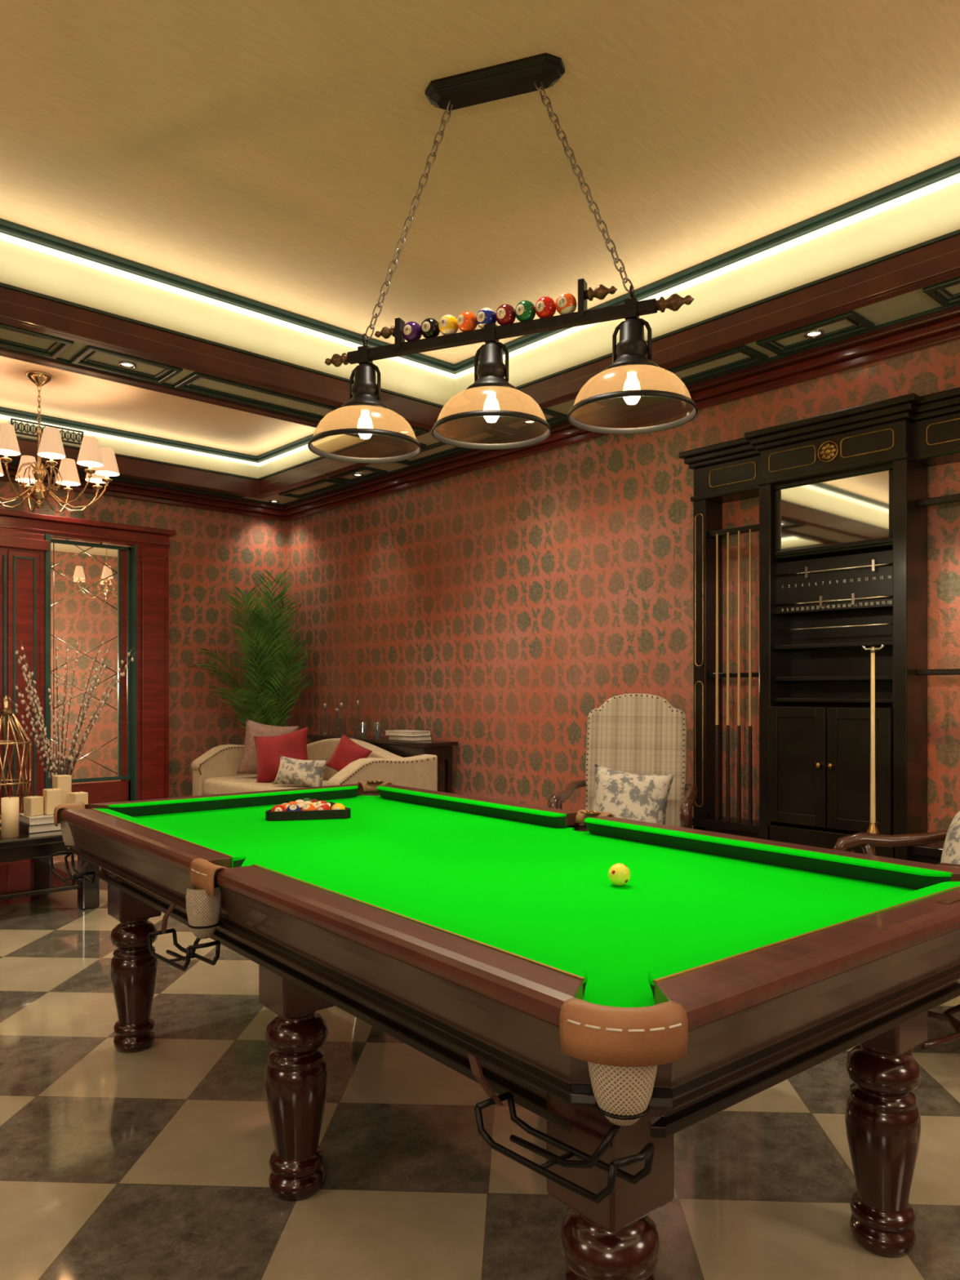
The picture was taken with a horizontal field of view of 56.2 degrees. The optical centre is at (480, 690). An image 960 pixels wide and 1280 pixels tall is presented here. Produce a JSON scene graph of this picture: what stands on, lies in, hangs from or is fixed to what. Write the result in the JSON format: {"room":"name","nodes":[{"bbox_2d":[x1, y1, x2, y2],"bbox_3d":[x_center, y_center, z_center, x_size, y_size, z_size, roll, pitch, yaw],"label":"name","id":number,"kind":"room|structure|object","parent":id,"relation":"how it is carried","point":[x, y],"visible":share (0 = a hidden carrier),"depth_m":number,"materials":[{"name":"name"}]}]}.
{"room":"games hall","nodes":[
{"label":"games hall","id":0,"kind":"room"},
{"bbox_2d":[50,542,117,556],"bbox_3d":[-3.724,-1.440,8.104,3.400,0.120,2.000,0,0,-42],"label":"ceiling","id":1,"kind":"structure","parent":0,"point":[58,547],"depth_m":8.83,"materials":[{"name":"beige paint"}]},
{"bbox_2d":[0,413,259,498],"bbox_3d":[-4.371,-2.000,5.791,6.330,0.600,0.350,0,0,-42],"label":"ceiling","id":2,"kind":"structure","parent":0,"point":[121,447],"depth_m":7.22,"materials":[{"name":"beige paint"}]},
{"bbox_2d":[10,417,83,444],"bbox_3d":[-3.176,-1.900,6.611,0.500,0.100,0.015,0,0,-42],"label":"ceiling vent","id":3,"kind":"object","parent":2,"relation":"in","point":[11,419],"visible":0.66,"depth_m":6.58,"materials":[{"name":"black metal"}]},
{"bbox_2d":[0,480,286,798],"bbox_3d":[-4.533,-0.300,5.948,7.300,3.200,0.100,0,0,-42],"label":"wall","id":4,"kind":"structure","parent":0,"point":[211,553],"depth_m":7.79,"materials":[{"name":"paper"}]},
{"bbox_2d":[0,457,20,465],"bbox_3d":[-3.680,-1.690,6.399,0.870,0.020,0.140,0,0,-42],"label":"trim","id":5,"kind":"structure","parent":4,"relation":"attached to","point":[13,462],"depth_m":6.65,"materials":[{"name":"wood"}]},
{"bbox_2d":[0,529,48,865],"bbox_3d":[-3.498,0.055,6.727,0.480,2.490,0.140,0,0,-42],"label":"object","id":6,"kind":"structure","parent":4,"relation":"attached to","point":[12,543],"depth_m":6.74,"materials":[{"name":"brown wood"}]},
{"bbox_2d":[36,462,86,475],"bbox_3d":[-3.174,-1.690,6.861,0.400,0.020,0.140,0,0,-42],"label":"trim","id":7,"kind":"structure","parent":4,"relation":"attached to","point":[81,473],"depth_m":6.87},
{"bbox_2d":[2,533,137,800],"bbox_3d":[-3.184,0.055,7.017,1.001,2.490,0.135,0,0,-42],"label":"trim","id":8,"kind":"structure","parent":4,"relation":"attached to","point":[47,537],"depth_m":6.85,"materials":[{"name":"wood"}]},
{"bbox_2d":[0,508,175,548],"bbox_3d":[-3.856,-1.265,6.422,3.440,0.150,0.110,0,0,-42],"label":"trim","id":9,"kind":"structure","parent":4,"relation":"attached to","point":[58,526],"depth_m":7.07,"materials":[{"name":"brown wood"}]},
{"bbox_2d":[50,538,130,804],"bbox_3d":[-3.124,-0.007,7.193,0.670,2.514,0.035,0,0,-42],"label":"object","id":10,"kind":"structure","parent":4,"relation":"in","point":[120,790],"depth_m":7.36,"materials":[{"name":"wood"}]},
{"bbox_2d":[137,545,168,800],"bbox_3d":[-2.764,0.050,7.503,0.290,2.500,0.180,0,0,-42],"label":"wall panel","id":11,"kind":"object","parent":4,"relation":"in","point":[153,562],"depth_m":7.44,"materials":[{"name":"brown wood"}]},
{"bbox_2d":[108,475,244,498],"bbox_3d":[-2.523,-1.690,7.453,1.200,0.020,0.140,0,0,-42],"label":"trim","id":12,"kind":"structure","parent":4,"relation":"attached to","point":[237,496],"depth_m":7.46,"materials":[{"name":"brown wood"}]},
{"bbox_2d":[0,355,315,456],"bbox_3d":[-3.536,-2.155,4.874,6.330,0.290,2.130,0,0,-42],"label":"ceiling","id":13,"kind":"structure","parent":0,"point":[72,396],"depth_m":6.51,"materials":[{"name":"paint"}]},
{"bbox_2d":[0,370,119,512],"bbox_3d":[-2.809,-1.583,5.732,0.937,0.855,0.947,0,0,-42],"label":"chandelier","id":14,"kind":"object","parent":13,"relation":"hanging from","point":[101,463],"visible":1,"depth_m":5.69,"materials":[{"name":"gold metal"}]},
{"bbox_2d":[0,414,308,466],"bbox_3d":[-3.536,-1.951,4.874,6.322,0.026,2.122,0,0,-42],"label":"light strip","id":15,"kind":"object","parent":13,"relation":"attached to","point":[2,416],"visible":0.33,"depth_m":7.21,"materials":[{"name":"beige"}]},
{"bbox_2d":[0,406,313,462],"bbox_3d":[-3.536,-1.999,4.874,6.330,0.022,2.130,0,0,-42],"label":"trim","id":16,"kind":"structure","parent":13,"relation":"attached to","point":[4,409],"depth_m":7.09,"materials":[{"name":"wood"}]},
{"bbox_2d":[0,240,455,441],"bbox_3d":[-2.661,-2.000,3.913,6.330,0.600,0.470,0,0,-42],"label":"ceiling","id":17,"kind":"structure","parent":0,"point":[21,267],"depth_m":4.68,"materials":[{"name":"beige paint"}]},
{"bbox_2d":[0,327,59,351],"bbox_3d":[-2.572,-1.695,4.000,1.280,0.010,0.180,0,0,-42],"label":"trim","id":18,"kind":"structure","parent":17,"relation":"attached to","point":[55,343],"depth_m":4.41,"materials":[{"name":"wood"}]},
{"bbox_2d":[0,322,73,359],"bbox_3d":[-2.572,-1.690,4.000,1.380,0.020,0.280,0,0,-42],"label":"trim","id":19,"kind":"structure","parent":17,"relation":"attached to","point":[66,344],"depth_m":4.38,"materials":[{"name":"wood"}]},
{"bbox_2d":[70,344,182,383],"bbox_3d":[-1.833,-1.690,4.674,0.480,0.020,0.280,0,0,-42],"label":"trim","id":20,"kind":"structure","parent":17,"relation":"attached to","point":[77,359],"depth_m":4.66,"materials":[{"name":"wood"}]},
{"bbox_2d":[118,360,136,368],"bbox_3d":[-1.833,-1.692,4.674,0.090,0.013,0.090,0,0,-42],"label":"recessed light","id":21,"kind":"object","parent":17,"relation":"in","point":[125,364],"visible":1,"depth_m":4.67,"materials":[{"name":"silver metal"}]},
{"bbox_2d":[173,371,429,436],"bbox_3d":[-1.012,-1.690,5.421,1.600,0.020,0.280,0,0,-42],"label":"trim","id":22,"kind":"structure","parent":17,"relation":"attached to","point":[181,384],"depth_m":5.16,"materials":[{"name":"wood"}]},
{"bbox_2d":[0,0,959,364],"bbox_3d":[-0.501,-2.200,1.538,6.330,0.200,5.950,0,0,-42],"label":"ceiling","id":23,"kind":"structure","parent":0,"point":[274,153],"depth_m":3.38,"materials":[{"name":"paint"}]},
{"bbox_2d":[0,173,959,379],"bbox_3d":[-0.501,-2.041,1.538,6.322,0.026,5.942,0,0,-42],"label":"light strip","id":24,"kind":"object","parent":23,"relation":"attached to","point":[954,179],"visible":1,"depth_m":4.40,"materials":[{"name":"beige"}]},
{"bbox_2d":[0,155,959,368],"bbox_3d":[-0.501,-2.089,1.538,6.330,0.022,5.950,0,0,-42],"label":"trim","id":25,"kind":"structure","parent":23,"relation":"attached to","point":[955,162],"depth_m":4.37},
{"bbox_2d":[0,164,959,373],"bbox_3d":[-0.501,-2.069,1.538,6.330,0.018,5.950,0,0,-42],"label":"trim","id":26,"kind":"structure","parent":23,"relation":"attached to","point":[953,171],"depth_m":4.39,"materials":[{"name":"green wood"}]},
{"bbox_2d":[307,52,697,463],"bbox_3d":[0.046,-1.464,2.933,1.318,1.272,0.456,0,0,24],"label":"pendant light","id":27,"kind":"object","parent":23,"relation":"hanging from","point":[633,395],"visible":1,"depth_m":2.90,"materials":[{"name":"black metal"}]},
{"bbox_2d":[0,853,959,1279],"bbox_3d":[-2.006,1.350,3.245,7.600,0.100,11.700,0,0,-42],"label":"floor","id":28,"kind":"structure","parent":0,"point":[152,1163],"depth_m":2.51,"materials":[{"name":"stone"}]},
{"bbox_2d":[0,825,99,910],"bbox_3d":[-3.204,1.065,5.230,1.700,0.470,1.150,0,0,-42],"label":"coffee table","id":29,"kind":"object","parent":28,"relation":"on","point":[35,877],"visible":0.56,"depth_m":5.30,"materials":[{"name":"brown wood"}]},
{"bbox_2d":[0,795,18,837],"bbox_3d":[-2.662,0.712,5.095,0.090,0.232,0.090,0,0,-42],"label":"candle","id":30,"kind":"object","parent":29,"relation":"on","point":[9,805],"visible":1,"depth_m":5.06,"materials":[{"name":"beige wax"}]},
{"bbox_2d":[0,694,31,825],"bbox_3d":[-2.976,0.428,5.648,0.290,0.800,0.290,0,0,-42],"label":"birdcage","id":31,"kind":"object","parent":29,"relation":"on","point":[6,704],"visible":0.73,"depth_m":5.63,"materials":[{"name":"gold metal"}]},
{"bbox_2d":[18,821,61,833],"bbox_3d":[-2.575,0.806,5.445,0.300,0.045,0.400,0,0,45],"label":"book","id":32,"kind":"object","parent":29,"relation":"on","point":[24,828],"visible":0.39,"depth_m":5.26,"materials":[{"name":"paper"}]},
{"bbox_2d":[18,813,53,825],"bbox_3d":[-2.575,0.763,5.445,0.360,0.040,0.270,0,0,-42],"label":"book","id":33,"kind":"object","parent":32,"relation":"on","point":[43,819],"visible":0.34,"depth_m":5.29,"materials":[{"name":"paper"}]},
{"bbox_2d":[23,795,43,816],"bbox_3d":[-2.654,0.681,5.346,0.080,0.122,0.080,0,0,31],"label":"candle","id":34,"kind":"object","parent":33,"relation":"on","point":[33,805],"visible":1,"depth_m":5.32,"materials":[{"name":"beige wax"}]},
{"bbox_2d":[43,786,62,815],"bbox_3d":[-2.566,0.661,5.398,0.085,0.162,0.085,0,0,-42],"label":"candle","id":35,"kind":"object","parent":33,"relation":"on","point":[52,797],"visible":0.81,"depth_m":5.36,"materials":[{"name":"beige wax"}]},
{"bbox_2d":[52,773,71,804],"bbox_3d":[-2.571,0.626,5.529,0.085,0.232,0.085,0,0,42],"label":"candle","id":36,"kind":"object","parent":33,"relation":"on","point":[64,782],"visible":0.55,"depth_m":5.50,"materials":[{"name":"beige wax"}]},
{"bbox_2d":[69,790,88,804],"bbox_3d":[-2.446,0.676,5.481,0.080,0.132,0.080,0,0,36],"label":"candle","id":37,"kind":"object","parent":33,"relation":"on","point":[76,797],"visible":0.59,"depth_m":5.46,"materials":[{"name":"beige wax"}]},
{"bbox_2d":[0,862,79,900],"bbox_3d":[-3.204,1.165,5.230,1.500,0.030,0.950,0,0,-42],"label":"shelf","id":38,"kind":"object","parent":29,"relation":"attached to","point":[27,878],"depth_m":5.42,"materials":[{"name":"brown wood"}]},
{"bbox_2d":[7,635,135,788],"bbox_3d":[-2.664,0.227,5.952,0.794,1.203,1.059,0,0,-29],"label":"decorative branches","id":39,"kind":"object","parent":29,"relation":"on","point":[70,764],"visible":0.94,"depth_m":5.92,"materials":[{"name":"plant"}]},
{"bbox_2d":[186,568,312,732],"bbox_3d":[-1.871,0.105,7.627,1.062,2.389,0.980,0,0,-42],"label":"potted palm","id":40,"kind":"object","parent":28,"relation":"on","point":[267,704],"visible":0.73,"depth_m":7.66,"materials":[{"name":"green plant"}]},
{"bbox_2d":[191,737,437,795],"bbox_3d":[-1.294,0.834,6.659,0.812,0.933,2.128,0,0,-42],"label":"sofa","id":41,"kind":"object","parent":28,"relation":"on","point":[215,771],"visible":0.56,"depth_m":6.60,"materials":[{"name":"beige fabric"}]},
{"bbox_2d":[203,774,328,795],"bbox_3d":[-1.330,0.765,6.632,0.660,0.150,1.860,0,0,-42],"label":"seat cushion","id":42,"kind":"object","parent":41,"relation":"on","point":[212,784],"depth_m":6.82,"materials":[{"name":"beige fabric"}]},
{"bbox_2d":[236,719,298,773],"bbox_3d":[-1.675,0.470,7.101,0.481,0.489,0.195,0,0,-12],"label":"throw pillow","id":43,"kind":"object","parent":41,"relation":"on","point":[248,763],"visible":0.51,"depth_m":7.06,"materials":[{"name":"beige fabric"}]},
{"bbox_2d":[253,726,308,782],"bbox_3d":[-1.492,0.500,6.781,0.481,0.450,0.242,0,0,1],"label":"throw pillow","id":44,"kind":"object","parent":41,"relation":"on","point":[269,749],"visible":0.7,"depth_m":6.73,"materials":[{"name":"red fabric"}]},
{"bbox_2d":[272,755,328,786],"bbox_3d":[-1.288,0.590,6.467,0.401,0.228,0.192,0,0,24],"label":"throw pillow","id":45,"kind":"object","parent":41,"relation":"on","point":[309,773],"visible":0.97,"depth_m":6.41,"materials":[{"name":"fabric"}]},
{"bbox_2d":[324,733,372,771],"bbox_3d":[-0.931,0.480,6.372,0.341,0.348,0.136,0,0,-4],"label":"throw pillow","id":46,"kind":"object","parent":41,"relation":"on","point":[347,751],"visible":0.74,"depth_m":6.33,"materials":[{"name":"red fabric"}]},
{"bbox_2d":[306,733,458,793],"bbox_3d":[-0.802,0.835,7.003,0.300,0.930,1.600,0,0,-42],"label":"console table","id":47,"kind":"object","parent":28,"relation":"on","point":[442,749],"visible":0.31,"depth_m":6.52,"materials":[{"name":"brown wood"}]},
{"bbox_2d":[389,735,432,741],"bbox_3d":[-0.520,0.352,6.693,0.190,0.034,0.290,0,0,-42],"label":"book","id":48,"kind":"object","parent":47,"relation":"on","point":[421,738],"visible":0.8,"depth_m":6.61,"materials":[{"name":"paper"}]},
{"bbox_2d":[384,729,430,736],"bbox_3d":[-0.540,0.317,6.701,0.290,0.034,0.190,0,0,42],"label":"book","id":49,"kind":"object","parent":48,"relation":"on","point":[393,732],"visible":1,"depth_m":6.64,"materials":[{"name":"paper"}]},
{"bbox_2d":[49,780,959,1279],"bbox_3d":[-0.153,0.868,2.804,1.626,0.865,2.972,0,0,-39],"label":"table","id":50,"kind":"object","parent":28,"relation":"on","point":[492,940],"visible":0.98,"depth_m":1.96,"materials":[{"name":"brown wood"}]},
{"bbox_2d":[93,808,245,867],"bbox_3d":[-1.043,0.474,2.918,0.052,0.054,1.282,0,0,-39],"label":"cushion","id":51,"kind":"object","parent":50,"relation":"on","point":[234,859],"depth_m":2.73,"materials":[{"name":"green fabric"}]},
{"bbox_2d":[108,786,358,817],"bbox_3d":[-1.000,0.474,3.850,1.128,0.054,0.052,0,0,-39],"label":"cushion","id":52,"kind":"object","parent":50,"relation":"on","point":[237,802],"depth_m":3.79,"materials":[{"name":"green fabric"}]},
{"bbox_2d":[271,804,285,811],"bbox_3d":[-0.781,0.471,3.481,0.057,0.057,0.057,0,0,-15],"label":"ball","id":53,"kind":"object","parent":50,"relation":"on","point":[277,807],"visible":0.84,"depth_m":3.46,"materials":[{"name":"red plastic"}]},
{"bbox_2d":[285,804,300,811],"bbox_3d":[-0.725,0.471,3.494,0.057,0.057,0.057,0,0,34],"label":"ball","id":54,"kind":"object","parent":50,"relation":"on","point":[293,806],"visible":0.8,"depth_m":3.48,"materials":[{"name":"blue plastic"}]},
{"bbox_2d":[265,807,351,821],"bbox_3d":[-0.693,0.481,3.608,0.326,0.036,0.290,0,0,-13],"label":"ball rack","id":55,"kind":"object","parent":50,"relation":"on","point":[270,815],"visible":0.7,"depth_m":3.47,"materials":[{"name":"black metal"}]},
{"bbox_2d":[301,804,315,810],"bbox_3d":[-0.669,0.471,3.507,0.057,0.057,0.057,0,0,-22],"label":"ball","id":56,"kind":"object","parent":50,"relation":"on","point":[307,806],"visible":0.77,"depth_m":3.49,"materials":[{"name":"orange plastic"}]},
{"bbox_2d":[315,803,330,810],"bbox_3d":[-0.613,0.471,3.520,0.057,0.057,0.057,0,0,-18],"label":"ball","id":57,"kind":"object","parent":50,"relation":"on","point":[323,806],"visible":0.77,"depth_m":3.50,"materials":[{"name":"red plastic"}]},
{"bbox_2d":[331,803,345,809],"bbox_3d":[-0.557,0.471,3.534,0.057,0.057,0.057,0,0,-27],"label":"ball","id":58,"kind":"object","parent":50,"relation":"on","point":[337,806],"visible":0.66,"depth_m":3.52,"materials":[{"name":"yellow plastic"}]},
{"bbox_2d":[251,863,587,999],"bbox_3d":[-0.195,0.474,1.871,0.052,0.054,1.182,0,0,-39],"label":"cushion","id":59,"kind":"object","parent":50,"relation":"on","point":[553,965],"depth_m":1.70,"materials":[{"name":"green fabric"}]},
{"bbox_2d":[376,786,566,828],"bbox_3d":[-0.095,0.474,3.718,0.052,0.054,1.232,0,0,-39],"label":"cushion","id":60,"kind":"object","parent":50,"relation":"on","point":[512,814],"depth_m":3.60,"materials":[{"name":"green fabric"}]},
{"bbox_2d":[608,863,630,885],"bbox_3d":[0.356,0.471,2.299,0.057,0.057,0.057,0,0,-19],"label":"cue ball","id":61,"kind":"object","parent":50,"relation":"on","point":[619,874],"visible":1,"depth_m":2.28,"materials":[{"name":"plastic"}]},
{"bbox_2d":[584,817,951,889],"bbox_3d":[0.753,0.474,2.671,0.052,0.054,1.232,0,0,-39],"label":"cushion","id":62,"kind":"object","parent":50,"relation":"on","point":[873,873],"depth_m":2.55,"materials":[{"name":"green fabric"}]},
{"bbox_2d":[648,881,959,1001],"bbox_3d":[0.694,0.474,1.758,1.128,0.054,0.052,0,0,-39],"label":"cushion","id":63,"kind":"object","parent":50,"relation":"on","point":[658,976],"depth_m":1.63,"materials":[{"name":"green fabric"}]},
{"bbox_2d":[546,693,697,828],"bbox_3d":[0.743,0.661,4.515,0.674,1.292,0.781,0,0,18],"label":"armchair","id":64,"kind":"object","parent":28,"relation":"on","point":[636,733],"visible":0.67,"depth_m":4.75,"materials":[{"name":"fabric"}]},
{"bbox_2d":[591,764,675,824],"bbox_3d":[0.741,0.565,4.460,0.433,0.385,0.220,0,0,16],"label":"throw pillow","id":65,"kind":"object","parent":64,"relation":"on","point":[621,794],"visible":0.7,"depth_m":4.41,"materials":[{"name":"fabric"}]},
{"bbox_2d":[678,386,959,864],"bbox_3d":[1.705,0.003,4.296,0.286,2.588,1.712,0,0,-42],"label":"tall cabinet","id":66,"kind":"object","parent":28,"relation":"on","point":[844,502],"visible":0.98,"depth_m":4.27,"materials":[{"name":"black paint"}]},
{"bbox_2d":[715,533,719,820],"bbox_3d":[1.253,-0.070,4.750,0.022,1.512,0.022,0,0,-42],"label":"billiard cue","id":67,"kind":"object","parent":66,"relation":"in","point":[717,727],"visible":1,"depth_m":4.74,"materials":[{"name":"brown wood"}]},
{"bbox_2d":[725,532,729,822],"bbox_3d":[1.296,-0.070,4.702,0.022,1.512,0.022,0,0,-42],"label":"billiard cue","id":68,"kind":"object","parent":66,"relation":"in","point":[727,741],"visible":1,"depth_m":4.70,"materials":[{"name":"brown wood"}]},
{"bbox_2d":[736,530,741,823],"bbox_3d":[1.340,-0.070,4.654,0.022,1.512,0.022,0,0,-42],"label":"billiard cue","id":69,"kind":"object","parent":66,"relation":"in","point":[739,738],"visible":1,"depth_m":4.65,"materials":[{"name":"brown wood"}]},
{"bbox_2d":[747,528,752,824],"bbox_3d":[1.384,-0.070,4.605,0.022,1.512,0.022,0,0,-42],"label":"billiard cue","id":70,"kind":"object","parent":66,"relation":"in","point":[750,764],"visible":1,"depth_m":4.60,"materials":[{"name":"brown wood"}]},
{"bbox_2d":[773,462,893,556],"bbox_3d":[1.674,-0.850,4.268,0.030,0.368,0.598,0,0,-42],"label":"mirror","id":71,"kind":"object","parent":66,"relation":"attached to","point":[849,510],"depth_m":4.25,"materials":[{"name":"silver mirror"}]},
{"bbox_2d":[862,644,884,853],"bbox_3d":[1.667,0.553,3.815,0.200,1.494,0.200,0,0,-42],"label":"cue rest","id":72,"kind":"object","parent":28,"relation":"on","point":[872,828],"visible":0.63,"depth_m":3.81,"materials":[{"name":"brown wood"}]},
{"bbox_2d":[832,829,959,1056],"bbox_3d":[1.735,0.706,3.198,0.781,1.201,0.674,0,0,0],"label":"armchair","id":73,"kind":"object","parent":28,"relation":"on","point":[866,841],"visible":0.22,"depth_m":3.48,"materials":[{"name":"fabric"}]},
{"bbox_2d":[940,810,959,864],"bbox_3d":[1.795,0.600,3.228,0.228,0.380,0.395,0,0,-13],"label":"throw pillow","id":74,"kind":"object","parent":73,"relation":"on","point":[951,849],"visible":0.46,"depth_m":3.30,"materials":[{"name":"fabric"}]},
{"bbox_2d":[246,181,959,504],"bbox_3d":[1.190,-2.000,4.733,0.470,0.600,9.400,0,0,-42],"label":"ceiling","id":75,"kind":"structure","parent":0,"point":[935,214],"depth_m":4.23,"materials":[{"name":"beige paint"}]},
{"bbox_2d":[16,435,324,479],"bbox_3d":[-3.536,-1.823,4.874,6.330,0.015,2.130,0,0,-42],"label":"trim","id":76,"kind":"structure","parent":75,"relation":"attached to","point":[17,437],"depth_m":7.25,"materials":[{"name":"brown wood"}]},
{"bbox_2d":[17,438,336,487],"bbox_3d":[-3.536,-1.782,4.874,6.330,0.065,2.130,0,0,-42],"label":"trim","id":77,"kind":"structure","parent":75,"relation":"attached to","point":[22,443],"depth_m":7.25,"materials":[{"name":"brown wood"}]},
{"bbox_2d":[0,353,363,497],"bbox_3d":[-3.536,-1.712,4.874,6.330,0.075,2.130,0,0,-42],"label":"trim","id":78,"kind":"structure","parent":75,"relation":"attached to","point":[335,466],"depth_m":7.11,"materials":[{"name":"brown wood"}]},
{"bbox_2d":[0,348,422,498],"bbox_3d":[-3.536,-1.688,4.874,6.440,0.025,2.240,0,0,-42],"label":"trim","id":79,"kind":"structure","parent":75,"relation":"attached to","point":[5,352],"depth_m":5.19,"materials":[{"name":"brown wood"}]},
{"bbox_2d":[0,346,426,447],"bbox_3d":[-3.536,-1.692,4.874,6.480,0.015,2.280,0,0,-42],"label":"trim","id":80,"kind":"structure","parent":75,"relation":"attached to","point":[58,359],"depth_m":4.93,"materials":[{"name":"brown wood"}]},
{"bbox_2d":[0,248,959,430],"bbox_3d":[-0.501,-1.712,1.538,6.330,0.075,5.950,0,0,-42],"label":"trim","id":81,"kind":"structure","parent":75,"relation":"attached to","point":[949,262],"depth_m":4.33,"materials":[{"name":"brown wood"}]},
{"bbox_2d":[0,234,959,416],"bbox_3d":[-0.501,-1.782,1.538,6.330,0.065,5.950,0,0,-42],"label":"trim","id":82,"kind":"structure","parent":75,"relation":"attached to","point":[952,243],"depth_m":4.39,"materials":[{"name":"brown wood"}]},
{"bbox_2d":[0,229,959,408],"bbox_3d":[-0.501,-1.823,1.538,6.330,0.015,5.950,0,0,-42],"label":"trim","id":83,"kind":"structure","parent":75,"relation":"attached to","point":[956,232],"depth_m":4.39,"materials":[{"name":"brown wood"}]},
{"bbox_2d":[804,328,824,338],"bbox_3d":[1.585,-1.692,4.268,0.090,0.013,0.090,0,0,-42],"label":"recessed light","id":84,"kind":"object","parent":75,"relation":"in","point":[815,333],"visible":1,"depth_m":4.27,"materials":[{"name":"silver metal"}]},
{"bbox_2d":[940,282,959,297],"bbox_3d":[2.302,-1.695,3.481,0.130,0.010,0.950,0,0,-42],"label":"trim","id":85,"kind":"structure","parent":75,"relation":"attached to","point":[944,290],"depth_m":3.83,"materials":[{"name":"wood"}]},
{"bbox_2d":[286,339,959,842],"bbox_3d":[1.400,-0.300,4.925,0.100,3.200,9.600,0,0,-42],"label":"wall","id":86,"kind":"structure","parent":0,"point":[491,610],"depth_m":5.86,"materials":[{"name":"paper"}]},
{"bbox_2d":[278,478,348,498],"bbox_3d":[-1.406,-1.690,7.556,0.230,0.020,0.730,0,0,-42],"label":"trim","id":87,"kind":"structure","parent":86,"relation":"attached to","point":[341,484],"depth_m":7.52,"materials":[{"name":"wood"}]},
{"bbox_2d":[328,466,387,484],"bbox_3d":[-0.959,-1.690,7.064,0.230,0.020,0.480,0,0,-42],"label":"trim","id":88,"kind":"structure","parent":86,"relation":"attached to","point":[380,472],"depth_m":7.03,"materials":[{"name":"wood"}]},
{"bbox_2d":[395,441,470,466],"bbox_3d":[-0.242,-1.690,6.276,0.230,0.020,1.050,0,0,-42],"label":"trim","id":89,"kind":"structure","parent":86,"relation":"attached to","point":[440,443],"depth_m":6.42,"materials":[{"name":"wood"}]},
{"bbox_2d":[542,408,568,424],"bbox_3d":[0.313,-1.690,5.666,0.230,0.020,0.480,0,0,-42],"label":"trim","id":90,"kind":"structure","parent":86,"relation":"attached to","point":[562,417],"depth_m":5.52,"materials":[{"name":"wood"}]},
{"bbox_2d":[666,344,768,384],"bbox_3d":[1.030,-1.690,4.878,0.230,0.020,1.050,0,0,-42],"label":"trim","id":91,"kind":"structure","parent":86,"relation":"attached to","point":[760,357],"depth_m":4.62,"materials":[{"name":"wood"}]},
{"bbox_2d":[755,310,875,355],"bbox_3d":[1.585,-1.690,4.268,0.230,0.020,0.480,0,0,-42],"label":"trim","id":92,"kind":"structure","parent":86,"relation":"attached to","point":[866,324],"depth_m":4.24,"materials":[{"name":"wood"}]},
{"bbox_2d":[922,275,959,306],"bbox_3d":[2.302,-1.690,3.481,0.230,0.020,1.050,0,0,-42],"label":"trim","id":93,"kind":"structure","parent":86,"relation":"attached to","point":[931,291],"depth_m":3.80,"materials":[{"name":"wood"}]},
{"bbox_3d":[-4.073,-0.300,-0.056,0.100,3.200,9.600,0,0,-42],"label":"wall","id":94,"kind":"structure","parent":0,"visible":0},
{"bbox_2d":[0,315,959,521],"bbox_3d":[-1.336,-1.633,2.434,7.300,0.045,9.400,0,0,-42],"label":"trim","id":95,"kind":"structure","parent":94,"relation":"attached to","point":[952,324],"depth_m":5.70,"materials":[{"name":"red wood"}]},
{"bbox_2d":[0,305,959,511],"bbox_3d":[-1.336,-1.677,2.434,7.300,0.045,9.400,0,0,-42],"label":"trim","id":96,"kind":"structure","parent":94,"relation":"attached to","point":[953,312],"depth_m":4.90,"materials":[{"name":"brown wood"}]},
{"bbox_2d":[0,302,959,506],"bbox_3d":[-1.336,-1.692,2.434,7.300,0.015,9.400,0,0,-42],"label":"trim","id":97,"kind":"structure","parent":94,"relation":"attached to","point":[940,308],"depth_m":4.64,"materials":[{"name":"brown wood"}]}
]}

